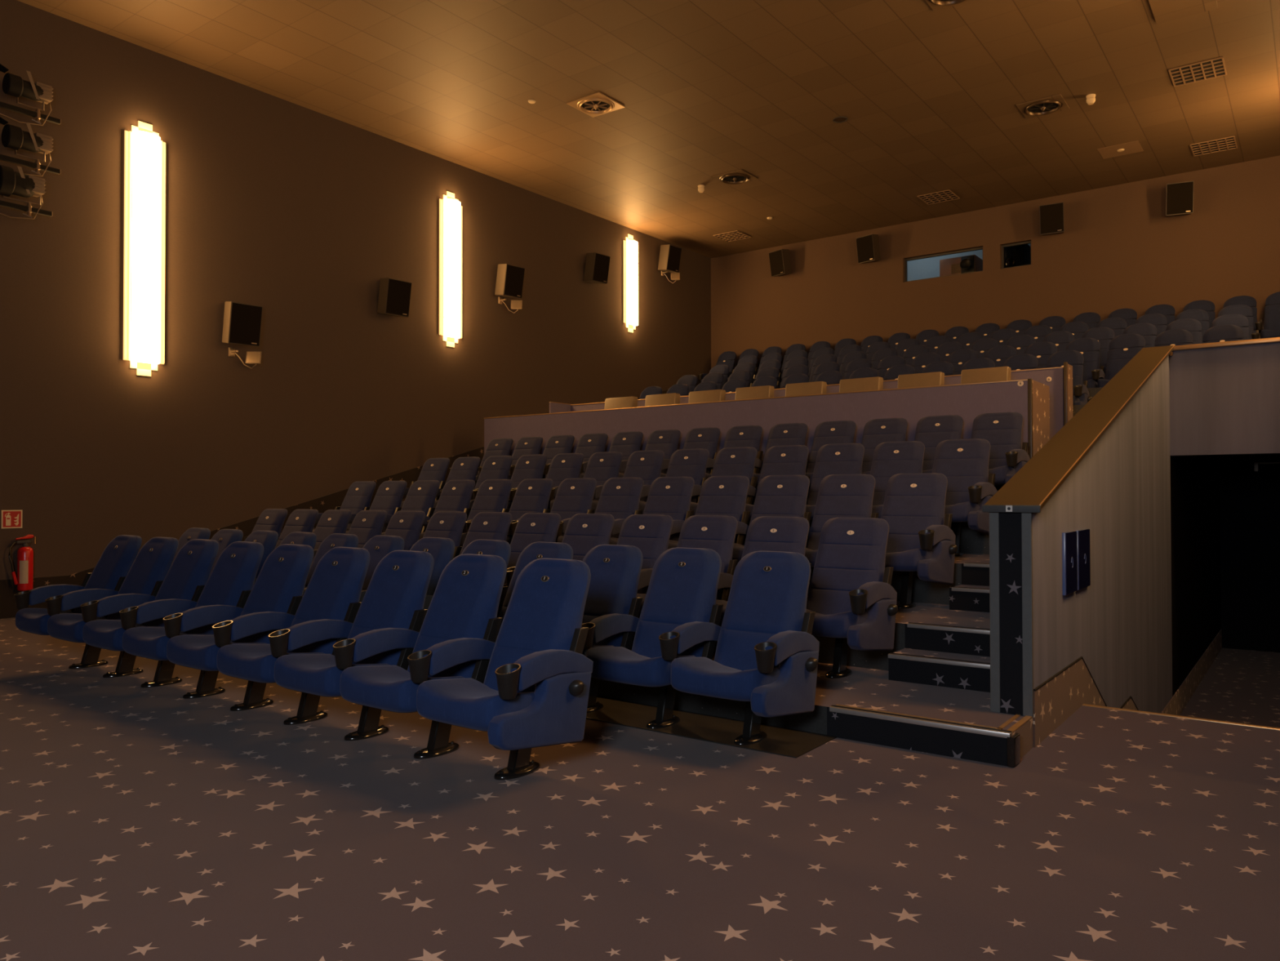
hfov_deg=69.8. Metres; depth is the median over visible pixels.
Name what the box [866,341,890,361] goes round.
seat
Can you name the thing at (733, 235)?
ceiling vent
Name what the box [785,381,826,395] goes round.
armchair
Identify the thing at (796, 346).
seat
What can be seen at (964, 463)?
seat
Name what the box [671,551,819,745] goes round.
seat
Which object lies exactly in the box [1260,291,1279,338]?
seat
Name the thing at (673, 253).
grille
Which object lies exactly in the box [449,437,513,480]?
seat
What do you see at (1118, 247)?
wall
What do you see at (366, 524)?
seat
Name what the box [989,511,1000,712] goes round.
trim
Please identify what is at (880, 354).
seat
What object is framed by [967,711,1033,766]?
step
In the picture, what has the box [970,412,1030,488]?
seat
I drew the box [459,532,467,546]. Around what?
seat cushion
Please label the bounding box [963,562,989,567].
stair nosing
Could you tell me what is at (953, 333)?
seat
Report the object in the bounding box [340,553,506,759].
seat
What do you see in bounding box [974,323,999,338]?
seat
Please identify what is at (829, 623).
seat cushion
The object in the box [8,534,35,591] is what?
fire extinguisher
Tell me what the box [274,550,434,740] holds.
seat
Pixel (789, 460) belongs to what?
seat
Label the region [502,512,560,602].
seat
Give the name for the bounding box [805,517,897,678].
seat
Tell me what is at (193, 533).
seat
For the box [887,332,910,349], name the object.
seat
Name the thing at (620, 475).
seat cushion
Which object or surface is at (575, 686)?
light
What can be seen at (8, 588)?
baseboard
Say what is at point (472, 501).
seat cushion
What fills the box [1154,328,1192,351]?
seat
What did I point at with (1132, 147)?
tile
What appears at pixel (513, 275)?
grille
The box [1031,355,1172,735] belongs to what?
wall
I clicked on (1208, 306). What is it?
seat
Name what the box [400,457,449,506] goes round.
seat
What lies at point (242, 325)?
wall speaker
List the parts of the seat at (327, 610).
plate, armrest, backrest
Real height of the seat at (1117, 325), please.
1.190 m
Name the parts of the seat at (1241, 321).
backrest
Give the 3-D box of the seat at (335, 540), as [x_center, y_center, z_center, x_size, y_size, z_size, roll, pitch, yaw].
[-2.725,0.970,7.542,0.636,1.035,0.775,-1,-1,37]
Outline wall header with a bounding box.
[1168,342,1279,456]
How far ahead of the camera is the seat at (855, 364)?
15.86 m
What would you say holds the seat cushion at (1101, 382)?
on the seat at (1122, 348)
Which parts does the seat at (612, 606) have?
plate, backrest, armrest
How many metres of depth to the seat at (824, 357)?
17.54 m
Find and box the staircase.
[826,557,991,759]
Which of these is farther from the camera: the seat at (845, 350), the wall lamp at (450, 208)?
the seat at (845, 350)
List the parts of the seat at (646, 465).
backrest, armrest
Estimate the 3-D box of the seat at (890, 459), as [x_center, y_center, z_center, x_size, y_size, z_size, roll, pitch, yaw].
[2.293,0.146,8.412,0.636,1.040,0.780,-1,-1,37]
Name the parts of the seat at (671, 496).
backrest, armrest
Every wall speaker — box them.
[222,301,262,346]
[377,277,412,317]
[494,263,524,298]
[583,252,610,284]
[657,244,681,272]
[768,248,791,276]
[855,234,880,263]
[1039,201,1064,235]
[1165,181,1194,217]
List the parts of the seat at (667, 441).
backrest, armrest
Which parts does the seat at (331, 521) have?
armrest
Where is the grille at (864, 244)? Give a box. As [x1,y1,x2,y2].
[856,234,874,262]
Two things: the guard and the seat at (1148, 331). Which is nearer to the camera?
the guard
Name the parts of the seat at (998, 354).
backrest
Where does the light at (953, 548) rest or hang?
attached to the seat at (921, 540)
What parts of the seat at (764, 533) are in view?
backrest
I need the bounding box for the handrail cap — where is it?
[982,344,1174,512]
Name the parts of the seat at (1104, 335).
backrest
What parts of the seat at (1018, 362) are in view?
backrest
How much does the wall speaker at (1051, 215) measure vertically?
0.583 m
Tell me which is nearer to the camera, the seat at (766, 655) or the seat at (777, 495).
the seat at (766, 655)
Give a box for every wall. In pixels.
[0,0,711,579]
[484,378,1049,504]
[549,361,1072,439]
[711,155,1279,372]
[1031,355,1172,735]
[1169,455,1279,696]
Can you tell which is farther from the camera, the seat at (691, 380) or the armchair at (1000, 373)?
the seat at (691, 380)
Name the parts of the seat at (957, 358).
backrest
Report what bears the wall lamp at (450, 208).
attached to the wall at (298, 213)
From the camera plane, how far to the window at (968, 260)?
18.91 m
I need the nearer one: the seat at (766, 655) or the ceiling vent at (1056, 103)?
the seat at (766, 655)
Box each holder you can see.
[1062,530,1077,595]
[1075,528,1090,590]
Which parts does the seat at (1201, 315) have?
backrest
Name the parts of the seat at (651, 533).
backrest, armrest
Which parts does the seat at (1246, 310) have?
backrest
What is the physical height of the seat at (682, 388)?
1.190 m
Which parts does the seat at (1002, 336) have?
backrest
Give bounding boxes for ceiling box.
[1148,0,1217,24]
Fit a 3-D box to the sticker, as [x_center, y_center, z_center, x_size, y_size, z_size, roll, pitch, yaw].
[2.014,0.153,5.011,0.034,0.034,0.002,-1,-1,37]
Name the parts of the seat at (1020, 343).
backrest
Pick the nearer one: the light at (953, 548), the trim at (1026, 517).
the trim at (1026, 517)
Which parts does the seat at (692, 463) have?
backrest, armrest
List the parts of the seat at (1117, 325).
backrest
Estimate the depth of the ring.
13.82 m
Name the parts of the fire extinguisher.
lever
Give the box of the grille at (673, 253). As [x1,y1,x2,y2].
[666,244,681,271]
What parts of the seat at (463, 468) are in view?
backrest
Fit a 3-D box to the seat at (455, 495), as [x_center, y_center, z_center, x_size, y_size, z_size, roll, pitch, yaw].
[-2.240,0.509,10.241,0.636,1.040,0.780,-1,-1,37]
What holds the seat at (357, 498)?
on the stepped platform
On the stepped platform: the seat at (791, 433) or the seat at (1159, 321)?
the seat at (791, 433)
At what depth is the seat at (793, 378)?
15.24 m
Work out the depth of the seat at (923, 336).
18.65 m
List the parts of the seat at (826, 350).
backrest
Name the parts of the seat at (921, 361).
backrest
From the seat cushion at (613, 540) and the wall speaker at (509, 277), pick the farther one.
the wall speaker at (509, 277)
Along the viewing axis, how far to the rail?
9.29 m
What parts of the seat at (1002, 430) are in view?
backrest, panel, armrest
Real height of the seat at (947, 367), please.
1.190 m
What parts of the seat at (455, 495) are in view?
backrest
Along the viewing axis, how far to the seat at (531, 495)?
9.67 m
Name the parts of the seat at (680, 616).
plate, backrest, armrest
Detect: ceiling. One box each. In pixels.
[17,0,1279,257]
[1177,453,1279,466]
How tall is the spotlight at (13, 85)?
0.555 m
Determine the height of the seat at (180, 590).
1.035 m
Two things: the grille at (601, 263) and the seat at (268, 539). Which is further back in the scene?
the grille at (601, 263)
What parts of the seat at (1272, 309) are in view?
backrest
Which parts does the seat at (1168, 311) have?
backrest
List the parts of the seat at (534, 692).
plate, backrest, panel, armrest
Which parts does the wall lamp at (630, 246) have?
fluted glass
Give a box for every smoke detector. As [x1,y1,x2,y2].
[697,184,704,192]
[1085,93,1095,104]
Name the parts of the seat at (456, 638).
plate, backrest, armrest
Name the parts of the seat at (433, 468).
armrest, backrest, armrest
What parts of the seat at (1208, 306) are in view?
backrest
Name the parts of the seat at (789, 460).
backrest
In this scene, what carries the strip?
on the floor at (137, 823)
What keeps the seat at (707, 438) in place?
on the stepped platform
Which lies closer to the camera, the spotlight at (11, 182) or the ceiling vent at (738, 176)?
the spotlight at (11, 182)
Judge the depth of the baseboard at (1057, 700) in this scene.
5.79 m
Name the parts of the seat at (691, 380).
backrest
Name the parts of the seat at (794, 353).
backrest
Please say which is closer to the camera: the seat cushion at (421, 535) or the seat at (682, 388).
the seat cushion at (421, 535)
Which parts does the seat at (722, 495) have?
backrest, armrest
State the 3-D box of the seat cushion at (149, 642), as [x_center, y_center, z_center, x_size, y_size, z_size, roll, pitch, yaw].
[-3.132,1.080,6.118,0.566,0.184,0.403,-1,-1,37]
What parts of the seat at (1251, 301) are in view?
backrest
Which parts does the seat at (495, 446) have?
backrest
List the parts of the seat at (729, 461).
backrest, armrest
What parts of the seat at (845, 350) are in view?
backrest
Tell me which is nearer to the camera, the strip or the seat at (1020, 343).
the strip
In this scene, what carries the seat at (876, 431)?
on the stepped platform
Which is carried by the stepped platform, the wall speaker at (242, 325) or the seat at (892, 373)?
the seat at (892, 373)
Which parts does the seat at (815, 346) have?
backrest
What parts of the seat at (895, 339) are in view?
backrest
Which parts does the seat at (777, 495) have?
backrest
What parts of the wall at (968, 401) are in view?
corner post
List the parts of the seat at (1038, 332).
backrest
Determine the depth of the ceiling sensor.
13.09 m
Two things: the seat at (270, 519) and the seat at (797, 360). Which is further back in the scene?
the seat at (797, 360)
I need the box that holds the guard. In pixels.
[1006,732,1020,767]
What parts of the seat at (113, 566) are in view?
armrest, plate, armrest, backrest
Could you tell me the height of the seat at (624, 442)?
1.040 m
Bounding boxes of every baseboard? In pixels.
[0,378,702,618]
[1032,628,1222,747]
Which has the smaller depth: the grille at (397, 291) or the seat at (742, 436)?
the seat at (742, 436)
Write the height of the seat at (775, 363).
1.190 m
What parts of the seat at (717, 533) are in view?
backrest, armrest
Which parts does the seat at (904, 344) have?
backrest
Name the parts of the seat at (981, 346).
backrest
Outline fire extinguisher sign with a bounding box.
[1,509,22,528]
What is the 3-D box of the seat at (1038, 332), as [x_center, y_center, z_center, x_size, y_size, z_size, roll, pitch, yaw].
[6.938,-2.184,16.112,0.636,1.190,0.873,-1,-1,37]
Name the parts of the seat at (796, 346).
backrest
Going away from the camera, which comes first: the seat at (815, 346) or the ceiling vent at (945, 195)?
the ceiling vent at (945, 195)
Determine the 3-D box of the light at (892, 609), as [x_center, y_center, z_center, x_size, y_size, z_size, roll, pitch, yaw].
[1.639,0.838,5.936,0.054,0.077,0.074,-1,-1,37]
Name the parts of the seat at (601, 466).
armrest, backrest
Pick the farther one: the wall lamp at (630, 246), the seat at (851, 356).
the wall lamp at (630, 246)
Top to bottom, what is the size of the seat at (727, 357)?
1.190 m
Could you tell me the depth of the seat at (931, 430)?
9.60 m
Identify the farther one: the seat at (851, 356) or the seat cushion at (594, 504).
the seat at (851, 356)
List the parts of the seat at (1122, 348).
backrest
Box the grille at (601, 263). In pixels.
[592,253,609,283]
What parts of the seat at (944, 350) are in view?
backrest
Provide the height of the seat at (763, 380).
1.190 m
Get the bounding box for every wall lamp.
[123,120,165,376]
[439,191,462,346]
[622,233,638,333]
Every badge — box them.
[1017,381,1023,386]
[1046,376,1051,382]
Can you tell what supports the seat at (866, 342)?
on the stepped platform
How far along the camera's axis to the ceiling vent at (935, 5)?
10.46 m
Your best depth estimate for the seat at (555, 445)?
12.77 m
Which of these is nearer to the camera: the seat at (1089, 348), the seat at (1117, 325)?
the seat at (1089, 348)
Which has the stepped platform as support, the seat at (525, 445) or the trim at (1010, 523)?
the seat at (525, 445)
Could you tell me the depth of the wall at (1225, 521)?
13.94 m
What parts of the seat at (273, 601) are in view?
plate, armrest, backrest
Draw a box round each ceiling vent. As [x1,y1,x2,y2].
[566,91,625,117]
[711,168,757,186]
[713,230,751,241]
[917,189,959,204]
[924,0,969,11]
[1016,93,1070,119]
[1168,56,1226,87]
[1189,135,1237,156]
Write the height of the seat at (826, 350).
1.190 m
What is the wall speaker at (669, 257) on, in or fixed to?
attached to the wall at (298, 213)
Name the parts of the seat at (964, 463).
plate, backrest, panel, armrest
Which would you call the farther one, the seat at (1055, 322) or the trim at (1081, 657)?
the seat at (1055, 322)
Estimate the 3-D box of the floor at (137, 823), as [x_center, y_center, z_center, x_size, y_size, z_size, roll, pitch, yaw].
[-3.249,1.556,5.249,12.400,0.200,11.400,-1,-1,37]
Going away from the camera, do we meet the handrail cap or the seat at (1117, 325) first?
the handrail cap
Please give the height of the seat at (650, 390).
1.190 m
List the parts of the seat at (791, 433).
backrest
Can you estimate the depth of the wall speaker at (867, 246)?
19.39 m
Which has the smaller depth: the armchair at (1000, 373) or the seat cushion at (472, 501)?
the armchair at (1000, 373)
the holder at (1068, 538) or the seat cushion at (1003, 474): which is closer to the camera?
the holder at (1068, 538)
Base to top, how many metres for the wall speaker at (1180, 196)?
0.583 m
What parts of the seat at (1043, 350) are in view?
backrest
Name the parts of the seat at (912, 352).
backrest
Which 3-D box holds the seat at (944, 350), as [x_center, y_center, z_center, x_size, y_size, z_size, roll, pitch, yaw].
[5.282,-1.850,15.866,0.636,1.190,0.873,-1,-1,37]
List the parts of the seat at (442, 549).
armrest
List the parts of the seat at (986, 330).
backrest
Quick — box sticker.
[1005,505,1012,511]
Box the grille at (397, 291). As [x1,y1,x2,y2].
[386,278,411,315]
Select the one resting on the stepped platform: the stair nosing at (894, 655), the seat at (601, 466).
the seat at (601, 466)
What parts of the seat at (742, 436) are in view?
backrest, armrest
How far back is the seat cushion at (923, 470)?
9.09 m
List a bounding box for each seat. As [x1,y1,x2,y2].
[13,534,142,668]
[47,537,178,677]
[82,538,218,687]
[122,541,263,698]
[166,543,314,711]
[172,527,210,562]
[210,528,243,573]
[217,546,369,724]
[243,508,287,541]
[244,530,278,586]
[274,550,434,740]
[275,509,318,548]
[279,531,316,549]
[302,533,358,595]
[312,480,376,533]
[312,509,351,559]
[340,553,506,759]
[345,480,407,533]
[347,510,386,547]
[359,535,404,602]
[381,480,439,535]
[383,510,425,550]
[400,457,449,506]
[409,537,454,611]
[416,558,593,780]
[418,480,475,539]
[422,511,466,559]
[433,456,480,507]
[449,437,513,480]
[459,479,512,546]
[459,511,511,555]
[461,539,511,617]
[469,455,512,508]
[495,542,573,640]
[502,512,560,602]
[506,454,546,511]
[506,478,553,544]
[507,436,542,479]
[512,477,596,542]
[542,435,574,478]
[545,433,608,478]
[546,453,583,512]
[550,451,622,511]
[557,477,644,542]
[561,513,614,560]
[579,431,643,478]
[581,544,643,712]
[586,546,723,728]
[591,449,664,513]
[608,476,694,544]
[617,514,673,649]
[618,429,680,477]
[636,515,737,617]
[638,448,709,514]
[639,386,662,399]
[660,426,719,476]
[666,383,688,395]
[667,475,750,549]
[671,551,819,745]
[675,374,697,395]
[689,446,757,515]
[693,381,717,391]
[697,351,736,382]
[702,372,724,389]
[705,425,763,477]
[709,364,729,389]
[715,515,811,626]
[721,378,746,392]
[726,355,757,382]
[727,348,758,379]
[727,369,751,386]
[732,475,811,562]
[733,361,755,386]
[745,444,810,518]
[751,376,777,388]
[753,367,779,388]
[753,422,808,486]
[757,346,782,372]
[758,359,781,388]
[760,352,782,381]
[779,350,808,386]
[779,356,808,388]
[780,343,805,377]
[780,364,808,388]
[781,373,808,388]
[804,474,878,566]
[805,420,856,486]
[805,443,864,519]
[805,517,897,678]
[807,341,830,368]
[807,346,834,378]
[808,354,836,382]
[811,361,839,382]
[814,370,842,384]
[834,337,856,359]
[836,344,862,370]
[839,351,866,377]
[842,358,871,379]
[848,367,878,378]
[860,335,882,353]
[861,417,907,474]
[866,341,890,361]
[870,440,924,518]
[871,347,897,369]
[876,355,905,380]
[880,472,957,608]
[884,364,915,380]
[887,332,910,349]
[895,338,919,356]
[902,345,929,365]
[911,352,941,373]
[914,414,963,472]
[915,329,939,345]
[922,360,954,375]
[925,335,951,352]
[932,438,997,555]
[935,341,963,361]
[944,326,968,342]
[947,348,977,374]
[956,332,983,349]
[960,357,995,373]
[969,337,998,357]
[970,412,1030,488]
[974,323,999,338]
[985,345,1016,367]
[989,328,1017,346]
[1003,353,1038,370]
[1005,319,1031,335]
[1005,334,1035,354]
[1023,324,1052,342]
[1024,341,1057,368]
[1039,315,1066,332]
[1043,330,1074,351]
[1046,350,1092,404]
[1058,321,1088,339]
[1065,337,1105,387]
[1072,311,1100,329]
[1081,326,1114,373]
[1096,317,1126,337]
[1097,333,1145,387]
[1107,308,1137,327]
[1122,322,1156,347]
[1134,313,1167,336]
[1144,304,1175,326]
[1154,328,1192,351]
[1165,318,1201,349]
[1175,308,1208,343]
[1182,299,1215,328]
[1202,324,1243,348]
[1210,313,1248,345]
[1217,304,1260,344]
[1223,295,1263,337]
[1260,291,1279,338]
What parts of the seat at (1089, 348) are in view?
backrest, armrest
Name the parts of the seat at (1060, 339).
backrest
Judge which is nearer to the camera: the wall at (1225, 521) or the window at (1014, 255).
the wall at (1225, 521)
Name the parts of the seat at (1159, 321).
backrest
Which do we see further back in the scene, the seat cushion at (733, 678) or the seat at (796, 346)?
the seat at (796, 346)
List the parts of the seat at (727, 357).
backrest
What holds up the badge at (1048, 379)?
attached to the wall at (1060, 385)
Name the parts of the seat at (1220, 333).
backrest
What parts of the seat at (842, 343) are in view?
backrest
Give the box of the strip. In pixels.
[1082,703,1279,730]
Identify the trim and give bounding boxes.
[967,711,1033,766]
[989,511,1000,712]
[999,512,1022,715]
[1021,512,1033,716]
[1033,656,1138,710]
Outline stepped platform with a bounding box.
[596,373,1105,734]
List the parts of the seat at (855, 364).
backrest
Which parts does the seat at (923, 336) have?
backrest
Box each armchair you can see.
[604,395,637,408]
[644,392,679,406]
[688,389,725,403]
[734,385,773,399]
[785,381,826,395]
[839,376,883,392]
[897,371,944,388]
[960,366,1011,383]
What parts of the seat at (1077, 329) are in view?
backrest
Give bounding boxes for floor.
[0,617,1279,960]
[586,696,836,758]
[1179,648,1279,728]
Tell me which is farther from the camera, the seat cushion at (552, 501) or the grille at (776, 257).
the grille at (776, 257)
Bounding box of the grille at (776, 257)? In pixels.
[768,249,784,275]
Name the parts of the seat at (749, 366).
backrest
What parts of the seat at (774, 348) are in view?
backrest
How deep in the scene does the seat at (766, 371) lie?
16.90 m
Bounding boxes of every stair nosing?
[829,704,1032,737]
[888,652,990,669]
[906,622,990,634]
[951,586,989,593]
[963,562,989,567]
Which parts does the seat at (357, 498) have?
armrest, armrest, backrest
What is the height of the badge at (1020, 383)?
0.060 m
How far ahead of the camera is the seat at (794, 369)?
16.57 m
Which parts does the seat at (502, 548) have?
backrest, armrest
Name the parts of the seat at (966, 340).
backrest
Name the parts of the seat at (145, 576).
plate, armrest, backrest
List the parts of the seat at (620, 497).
armrest, backrest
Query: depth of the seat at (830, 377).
14.85 m
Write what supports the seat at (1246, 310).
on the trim
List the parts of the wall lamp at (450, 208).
fluted glass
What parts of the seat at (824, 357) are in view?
backrest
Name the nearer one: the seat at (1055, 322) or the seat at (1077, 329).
the seat at (1077, 329)
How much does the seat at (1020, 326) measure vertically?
1.190 m
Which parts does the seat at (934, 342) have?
backrest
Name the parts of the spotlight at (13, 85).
barn door, barn door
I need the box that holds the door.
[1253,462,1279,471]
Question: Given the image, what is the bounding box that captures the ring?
[832,115,847,122]
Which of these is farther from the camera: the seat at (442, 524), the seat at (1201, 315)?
the seat at (1201, 315)
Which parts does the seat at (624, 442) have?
armrest, backrest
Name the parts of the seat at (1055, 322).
backrest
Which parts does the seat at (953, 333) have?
backrest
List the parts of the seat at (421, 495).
backrest, armrest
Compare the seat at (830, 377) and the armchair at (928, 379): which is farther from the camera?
the seat at (830, 377)
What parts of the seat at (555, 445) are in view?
backrest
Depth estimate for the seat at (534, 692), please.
4.39 m
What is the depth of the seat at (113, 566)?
7.33 m
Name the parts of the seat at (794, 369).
backrest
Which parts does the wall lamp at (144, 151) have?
fluted glass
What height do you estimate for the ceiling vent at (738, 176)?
0.075 m
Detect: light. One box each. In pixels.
[568,680,584,696]
[804,657,817,671]
[887,604,897,615]
[948,544,957,554]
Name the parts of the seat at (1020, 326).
backrest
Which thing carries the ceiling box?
attached to the ceiling at (928, 98)
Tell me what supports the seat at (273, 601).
on the floor at (137, 823)
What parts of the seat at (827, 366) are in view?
backrest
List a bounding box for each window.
[904,246,982,281]
[1001,240,1031,268]
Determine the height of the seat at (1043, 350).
1.190 m
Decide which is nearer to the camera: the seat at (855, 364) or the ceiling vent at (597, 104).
the ceiling vent at (597, 104)
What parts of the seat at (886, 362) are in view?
backrest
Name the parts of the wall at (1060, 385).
corner post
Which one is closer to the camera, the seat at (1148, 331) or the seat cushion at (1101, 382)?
the seat cushion at (1101, 382)
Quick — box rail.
[1168,337,1279,355]
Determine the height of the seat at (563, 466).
1.040 m
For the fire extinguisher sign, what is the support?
attached to the wall at (298, 213)
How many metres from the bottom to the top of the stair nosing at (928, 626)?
0.028 m
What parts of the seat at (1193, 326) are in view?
backrest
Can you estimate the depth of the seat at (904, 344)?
17.77 m
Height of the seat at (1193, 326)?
1.190 m
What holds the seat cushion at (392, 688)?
on the seat at (456, 638)
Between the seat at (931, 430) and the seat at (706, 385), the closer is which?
the seat at (931, 430)
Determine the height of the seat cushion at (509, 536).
0.184 m
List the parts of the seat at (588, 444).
armrest, backrest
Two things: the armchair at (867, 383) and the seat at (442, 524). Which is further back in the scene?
the armchair at (867, 383)
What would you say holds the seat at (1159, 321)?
on the trim
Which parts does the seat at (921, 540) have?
plate, backrest, panel, armrest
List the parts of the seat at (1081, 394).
backrest, panel, armrest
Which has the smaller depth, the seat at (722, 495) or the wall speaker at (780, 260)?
the seat at (722, 495)
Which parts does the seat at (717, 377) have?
backrest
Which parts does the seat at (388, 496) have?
backrest, armrest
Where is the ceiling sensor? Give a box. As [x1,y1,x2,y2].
[528,99,535,103]
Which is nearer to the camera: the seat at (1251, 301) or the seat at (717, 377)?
the seat at (1251, 301)
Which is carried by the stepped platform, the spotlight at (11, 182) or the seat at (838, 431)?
the seat at (838, 431)
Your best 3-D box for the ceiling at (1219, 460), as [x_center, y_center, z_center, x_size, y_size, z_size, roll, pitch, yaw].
[8.000,-0.308,11.657,1.510,0.130,5.750,-1,-1,37]
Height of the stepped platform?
3.670 m
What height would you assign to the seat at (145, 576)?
1.035 m
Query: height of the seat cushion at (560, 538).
0.184 m
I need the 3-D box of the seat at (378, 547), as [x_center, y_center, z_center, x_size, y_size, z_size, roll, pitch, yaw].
[-2.248,0.964,7.189,0.636,1.035,0.775,-1,-1,37]
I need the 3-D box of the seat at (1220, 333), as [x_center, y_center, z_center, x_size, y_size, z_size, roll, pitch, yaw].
[7.914,-1.567,12.400,0.676,1.190,0.898,-1,-1,37]
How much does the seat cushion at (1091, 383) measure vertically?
0.184 m
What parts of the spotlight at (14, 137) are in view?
barn door, barn door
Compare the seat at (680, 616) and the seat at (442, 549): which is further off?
the seat at (442, 549)
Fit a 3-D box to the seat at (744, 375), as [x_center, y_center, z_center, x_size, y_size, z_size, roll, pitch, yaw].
[1.706,-1.494,17.016,0.636,1.190,0.873,-1,-1,37]
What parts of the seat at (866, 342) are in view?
backrest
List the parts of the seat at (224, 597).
plate, armrest, backrest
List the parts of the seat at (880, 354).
backrest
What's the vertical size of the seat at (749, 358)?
1.190 m
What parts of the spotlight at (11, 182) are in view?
barn door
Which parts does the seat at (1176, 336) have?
backrest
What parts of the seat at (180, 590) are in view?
plate, armrest, backrest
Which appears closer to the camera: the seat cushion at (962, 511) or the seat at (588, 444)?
the seat cushion at (962, 511)
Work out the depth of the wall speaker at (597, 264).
18.11 m
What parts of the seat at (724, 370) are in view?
backrest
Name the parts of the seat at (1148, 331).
backrest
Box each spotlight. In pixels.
[0,63,61,125]
[0,116,60,176]
[0,164,52,219]
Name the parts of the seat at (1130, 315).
backrest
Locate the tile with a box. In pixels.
[1097,140,1143,158]
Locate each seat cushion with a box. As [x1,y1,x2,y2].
[15,608,81,635]
[47,613,120,642]
[82,620,164,651]
[122,626,213,660]
[166,635,267,671]
[217,644,324,683]
[274,653,390,697]
[340,665,465,712]
[416,677,534,731]
[418,531,425,539]
[433,499,438,507]
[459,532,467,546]
[469,499,474,508]
[506,499,512,511]
[506,533,513,544]
[550,499,554,511]
[557,535,564,542]
[582,645,613,656]
[586,646,695,687]
[591,499,598,513]
[608,537,618,544]
[618,472,623,477]
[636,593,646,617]
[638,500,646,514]
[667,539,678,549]
[671,657,780,701]
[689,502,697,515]
[705,472,711,477]
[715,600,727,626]
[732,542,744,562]
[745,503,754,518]
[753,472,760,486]
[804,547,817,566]
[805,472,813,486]
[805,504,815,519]
[805,608,867,638]
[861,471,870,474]
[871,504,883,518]
[884,547,933,571]
[922,469,932,472]
[944,501,979,522]
[987,465,1015,484]
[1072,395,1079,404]
[1082,378,1097,387]
[1097,378,1110,387]
[1260,328,1279,338]
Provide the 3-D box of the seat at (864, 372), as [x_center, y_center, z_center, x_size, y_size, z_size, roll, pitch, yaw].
[3.378,-1.199,14.281,0.636,1.190,0.873,-1,-1,37]
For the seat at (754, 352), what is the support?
on the stepped platform
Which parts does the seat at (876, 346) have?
backrest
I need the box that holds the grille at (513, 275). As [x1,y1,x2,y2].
[503,264,524,297]
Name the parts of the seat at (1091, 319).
backrest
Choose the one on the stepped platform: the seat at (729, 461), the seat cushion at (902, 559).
the seat at (729, 461)
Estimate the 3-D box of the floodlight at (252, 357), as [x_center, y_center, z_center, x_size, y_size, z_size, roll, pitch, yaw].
[-5.301,-1.644,12.324,0.418,0.277,0.164,0,-1,-19]
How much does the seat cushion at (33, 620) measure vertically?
0.184 m
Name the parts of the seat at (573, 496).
armrest, backrest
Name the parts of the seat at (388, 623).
plate, armrest, backrest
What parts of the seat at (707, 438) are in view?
backrest, armrest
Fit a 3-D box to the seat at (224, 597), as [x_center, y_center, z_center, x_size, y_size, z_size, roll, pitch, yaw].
[-2.993,0.952,6.249,0.636,1.035,0.775,-1,-1,37]
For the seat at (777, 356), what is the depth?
19.52 m
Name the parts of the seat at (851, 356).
backrest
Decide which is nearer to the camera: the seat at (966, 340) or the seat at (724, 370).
the seat at (966, 340)
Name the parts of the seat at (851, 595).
plate, backrest, panel, armrest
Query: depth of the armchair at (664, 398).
13.15 m
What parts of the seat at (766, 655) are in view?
plate, backrest, panel, armrest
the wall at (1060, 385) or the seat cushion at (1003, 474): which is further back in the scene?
the wall at (1060, 385)

